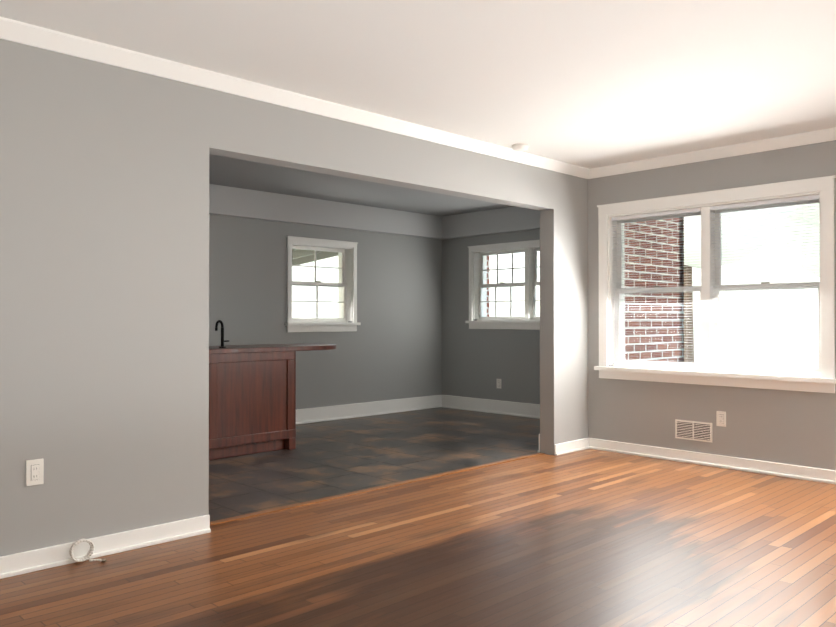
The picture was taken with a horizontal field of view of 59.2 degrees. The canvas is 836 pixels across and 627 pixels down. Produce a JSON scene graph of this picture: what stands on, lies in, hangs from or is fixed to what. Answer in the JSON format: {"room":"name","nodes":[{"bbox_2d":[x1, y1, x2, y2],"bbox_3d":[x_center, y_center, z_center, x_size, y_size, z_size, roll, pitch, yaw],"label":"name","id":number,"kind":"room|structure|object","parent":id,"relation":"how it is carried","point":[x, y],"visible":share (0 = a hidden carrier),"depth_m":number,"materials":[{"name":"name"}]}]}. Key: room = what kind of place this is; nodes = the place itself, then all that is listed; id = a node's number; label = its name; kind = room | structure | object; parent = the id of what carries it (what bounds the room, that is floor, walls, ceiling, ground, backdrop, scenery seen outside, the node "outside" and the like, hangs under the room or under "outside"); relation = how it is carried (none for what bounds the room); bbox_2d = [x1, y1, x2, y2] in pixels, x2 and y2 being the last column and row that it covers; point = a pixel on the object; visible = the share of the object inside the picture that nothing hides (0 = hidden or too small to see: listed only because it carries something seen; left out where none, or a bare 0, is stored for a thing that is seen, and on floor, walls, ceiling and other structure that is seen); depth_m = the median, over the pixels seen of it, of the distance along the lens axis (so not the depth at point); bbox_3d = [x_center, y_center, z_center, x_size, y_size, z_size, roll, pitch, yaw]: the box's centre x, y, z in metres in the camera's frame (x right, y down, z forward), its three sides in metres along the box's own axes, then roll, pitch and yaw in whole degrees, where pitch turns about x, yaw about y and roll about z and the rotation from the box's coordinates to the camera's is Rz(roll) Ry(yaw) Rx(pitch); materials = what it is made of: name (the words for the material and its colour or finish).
{"room":"empty living room","nodes":[
{"label":"empty living room","id":0,"kind":"room"},
{"bbox_2d":[0,39,587,556],"bbox_3d":[-0.722,-0.155,4.418,9.100,2.640,0.140,0,-1,-44],"label":"wall","id":1,"kind":"structure","parent":0,"point":[104,291],"depth_m":3.65,"materials":[{"name":"grey paint"}]},
{"bbox_2d":[26,459,43,485],"bbox_3d":[-1.728,0.717,3.324,0.072,0.115,0.009,0,-1,-44],"label":"outlet","id":2,"kind":"object","parent":1,"relation":"attached to","point":[35,472],"visible":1,"depth_m":3.32,"materials":[{"name":"white plastic"}]},
{"bbox_2d":[0,515,210,578],"bbox_3d":[-2.413,1.105,2.640,3.650,0.092,0.028,0,-1,-44],"label":"baseboard","id":3,"kind":"structure","parent":1,"relation":"attached to","point":[15,564],"depth_m":3.53,"materials":[{"name":"white wood"}]},
{"bbox_2d":[0,16,591,178],"bbox_3d":[-1.105,-1.241,3.911,7.330,0.075,0.062,0,-1,-44],"label":"crown molding","id":4,"kind":"structure","parent":1,"relation":"attached to","point":[46,38],"depth_m":4.06,"materials":[{"name":"white wood"}]},
{"bbox_2d":[554,438,587,455],"bbox_3d":[1.309,1.134,6.272,0.470,0.092,0.028,0,-1,-44],"label":"baseboard","id":5,"kind":"structure","parent":1,"relation":"attached to","point":[581,444],"depth_m":6.26,"materials":[{"name":"white wood"}]},
{"bbox_2d":[209,214,441,409],"bbox_3d":[-1.921,-0.130,7.516,6.490,2.640,0.250,0,-1,-44],"label":"wall","id":6,"kind":"structure","parent":0,"point":[390,348],"depth_m":8.46,"materials":[{"name":"grey paint"}]},
{"bbox_2d":[285,236,360,331],"bbox_3d":[-1.136,-0.310,8.266,1.000,1.027,0.335,0,-1,-44],"label":"dining room window","id":7,"kind":"structure","parent":6,"relation":"in","point":[346,284],"depth_m":8.31,"materials":[{"name":"white wood"}]},
{"bbox_2d":[209,184,440,239],"bbox_3d":[-1.838,-1.111,7.360,6.100,0.280,0.100,0,-1,-44],"label":"soffit","id":8,"kind":"structure","parent":6,"relation":"attached to","point":[244,203],"depth_m":8.02,"materials":[{"name":"grey paint"}]},
{"bbox_2d":[296,395,441,424],"bbox_3d":[-1.864,1.109,7.368,6.100,0.160,0.028,0,-1,-44],"label":"baseboard","id":9,"kind":"structure","parent":6,"relation":"attached to","point":[335,412],"depth_m":8.59,"materials":[{"name":"white wood"}]},
{"bbox_2d":[209,154,514,215],"bbox_3d":[-0.875,-1.359,6.374,6.100,0.200,2.860,0,-1,-44],"label":"ceiling","id":10,"kind":"structure","parent":0,"point":[237,173],"depth_m":7.37,"materials":[{"name":"grey paint"}]},
{"bbox_2d":[212,154,538,210],"bbox_3d":[0.123,-0.047,5.342,6.100,2.440,0.004,0,-1,-44],"label":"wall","id":11,"kind":"structure","parent":0,"point":[363,180],"depth_m":4.84,"materials":[{"name":"grey paint"}]},
{"bbox_2d":[0,407,835,626],"bbox_3d":[-0.044,1.220,3.713,9.100,0.120,8.300,0,-1,-44],"label":"floor","id":12,"kind":"structure","parent":0,"point":[591,538],"depth_m":3.65,"materials":[{"name":"brown wood"}]},
{"bbox_2d":[69,538,105,561],"bbox_3d":[-1.532,1.103,3.413,0.140,0.109,0.102,0,-1,-44],"label":"coaxial cable","id":13,"kind":"object","parent":12,"relation":"on","point":[88,555],"visible":1,"depth_m":3.42,"materials":[{"name":"white plastic"}]},
{"bbox_2d":[209,320,335,459],"bbox_3d":[-2.119,0.614,5.822,3.528,1.124,0.670,0,-1,-44],"label":"base cabinet","id":14,"kind":"object","parent":12,"relation":"on","point":[252,399],"visible":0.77,"depth_m":6.14,"materials":[{"name":"brown wood"}]},
{"bbox_2d":[210,453,544,525],"bbox_3d":[-0.076,1.168,5.107,3.140,0.006,0.050,0,-1,-44],"label":"threshold","id":15,"kind":"object","parent":12,"relation":"on","point":[343,495],"depth_m":4.79,"materials":[{"name":"brown wood"}]},
{"bbox_2d":[0,0,835,168],"bbox_3d":[0.549,-1.392,2.217,7.330,0.200,4.800,0,-1,-44],"label":"ceiling","id":16,"kind":"structure","parent":0,"point":[589,84],"depth_m":3.70,"materials":[{"name":"white paint"}]},
{"bbox_2d":[512,143,528,150],"bbox_3d":[0.770,-1.248,5.547,0.128,0.036,0.128,0,-1,-44],"label":"smoke detector","id":17,"kind":"object","parent":16,"relation":"attached to","point":[520,147],"visible":1,"depth_m":5.51,"materials":[{"name":"white plastic"}]},
{"bbox_2d":[442,229,539,403],"bbox_3d":[1.398,-0.122,8.582,0.250,2.640,2.860,0,-1,-44],"label":"wall","id":18,"kind":"structure","parent":0,"point":[477,363],"depth_m":9.07,"materials":[{"name":"grey paint"}]},
{"bbox_2d":[441,207,539,239],"bbox_3d":[1.313,-1.103,8.426,0.100,0.280,2.736,0,-1,-44],"label":"trim","id":19,"kind":"structure","parent":18,"relation":"attached to","point":[510,219],"depth_m":8.82,"materials":[{"name":"grey paint"}]},
{"bbox_2d":[442,395,539,418],"bbox_3d":[1.309,1.117,8.464,0.028,0.160,2.830,0,-1,-44],"label":"baseboard","id":20,"kind":"structure","parent":18,"relation":"attached to","point":[529,410],"depth_m":8.88,"materials":[{"name":"white wood"}]},
{"bbox_2d":[497,379,500,388],"bbox_3d":[0.969,0.840,8.827,0.009,0.115,0.072,0,-1,-44],"label":"outlet","id":21,"kind":"object","parent":18,"relation":"attached to","point":[498,383],"visible":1,"depth_m":8.82,"materials":[{"name":"white plastic"}]},
{"bbox_2d":[465,240,539,329],"bbox_3d":[1.326,-0.327,8.639,0.335,1.027,1.770,0,-1,-44],"label":"dining room window","id":22,"kind":"structure","parent":18,"relation":"in","point":[479,286],"depth_m":8.88,"materials":[{"name":"white wood"}]},
{"bbox_2d":[588,140,835,469],"bbox_3d":[3.349,-0.152,4.764,0.250,2.640,5.050,0,-1,-44],"label":"wall","id":23,"kind":"structure","parent":0,"point":[798,428],"depth_m":5.67,"materials":[{"name":"grey paint"}]},
{"bbox_2d":[675,419,711,442],"bbox_3d":[2.162,0.921,5.784,0.011,0.150,0.300,0,-1,-44],"label":"air vent","id":24,"kind":"object","parent":23,"relation":"in","point":[693,430],"visible":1,"depth_m":5.78,"materials":[{"name":"white plastic"}]},
{"bbox_2d":[588,438,835,483],"bbox_3d":[2.239,1.130,5.692,0.028,0.092,2.158,0,-1,-44],"label":"baseboard","id":25,"kind":"structure","parent":23,"relation":"attached to","point":[728,462],"depth_m":5.62,"materials":[{"name":"white wood"}]},
{"bbox_2d":[592,127,835,178],"bbox_3d":[3.150,-1.234,4.754,0.062,0.075,4.620,0,-1,-44],"label":"crown molding","id":26,"kind":"structure","parent":23,"relation":"attached to","point":[824,135],"depth_m":5.60,"materials":[{"name":"white wood"}]},
{"bbox_2d":[594,175,835,392],"bbox_3d":[2.306,-0.194,5.815,0.335,1.497,1.900,0,-1,-44],"label":"living room window","id":27,"kind":"structure","parent":23,"relation":"in","point":[709,207],"depth_m":5.74,"materials":[{"name":"white wood"}]},
{"bbox_2d":[716,411,725,426],"bbox_3d":[2.316,0.805,5.628,0.009,0.115,0.072,0,-1,-44],"label":"outlet","id":28,"kind":"object","parent":23,"relation":"attached to","point":[720,418],"visible":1,"depth_m":5.63,"materials":[{"name":"white plastic"}]},
{"label":"outside","id":29,"kind":"structure","parent":0,"visible":0},
{"bbox_2d":[292,237,819,353],"bbox_3d":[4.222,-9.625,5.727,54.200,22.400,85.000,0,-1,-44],"label":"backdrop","id":30,"kind":"structure","parent":29,"point":[733,340],"depth_m":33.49,"materials":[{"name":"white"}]},
{"bbox_2d":[694,350,818,367],"bbox_3d":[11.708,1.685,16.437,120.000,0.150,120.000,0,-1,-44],"label":"ground","id":31,"kind":"structure","parent":29,"point":[739,356],"depth_m":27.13,"materials":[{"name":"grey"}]},
{"bbox_2d":[292,249,337,266],"bbox_3d":[-2.862,0.221,9.508,4.850,2.690,3.880,0,-1,-44],"label":"carport","id":32,"kind":"object","parent":31,"relation":"on","point":[300,256],"depth_m":10.78,"materials":[{"name":"grey wood"}]},
{"bbox_2d":[487,255,489,316],"bbox_3d":[1.484,0.004,8.743,0.100,3.190,3.450,0,-1,-44],"label":"brick wall","id":33,"kind":"structure","parent":31,"relation":"on","point":[488,307],"depth_m":9.39,"materials":[{"name":"red brick"}]},
{"bbox_2d":[624,217,683,361],"bbox_3d":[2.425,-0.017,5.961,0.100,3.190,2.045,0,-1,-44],"label":"brick wall","id":34,"kind":"structure","parent":31,"relation":"on","point":[630,350],"depth_m":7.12,"materials":[{"name":"red brick"}]},
{"bbox_2d":[684,205,799,362],"bbox_3d":[4.733,-1.738,13.206,4.591,6.666,5.132,0,-1,-44],"label":"tree","id":35,"kind":"object","parent":31,"relation":"on","point":[688,324],"depth_m":12.54,"materials":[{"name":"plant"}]},
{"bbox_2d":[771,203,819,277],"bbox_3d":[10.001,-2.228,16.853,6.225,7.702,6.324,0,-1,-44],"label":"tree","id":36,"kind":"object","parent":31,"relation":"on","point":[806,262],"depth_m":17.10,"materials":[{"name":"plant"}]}
]}

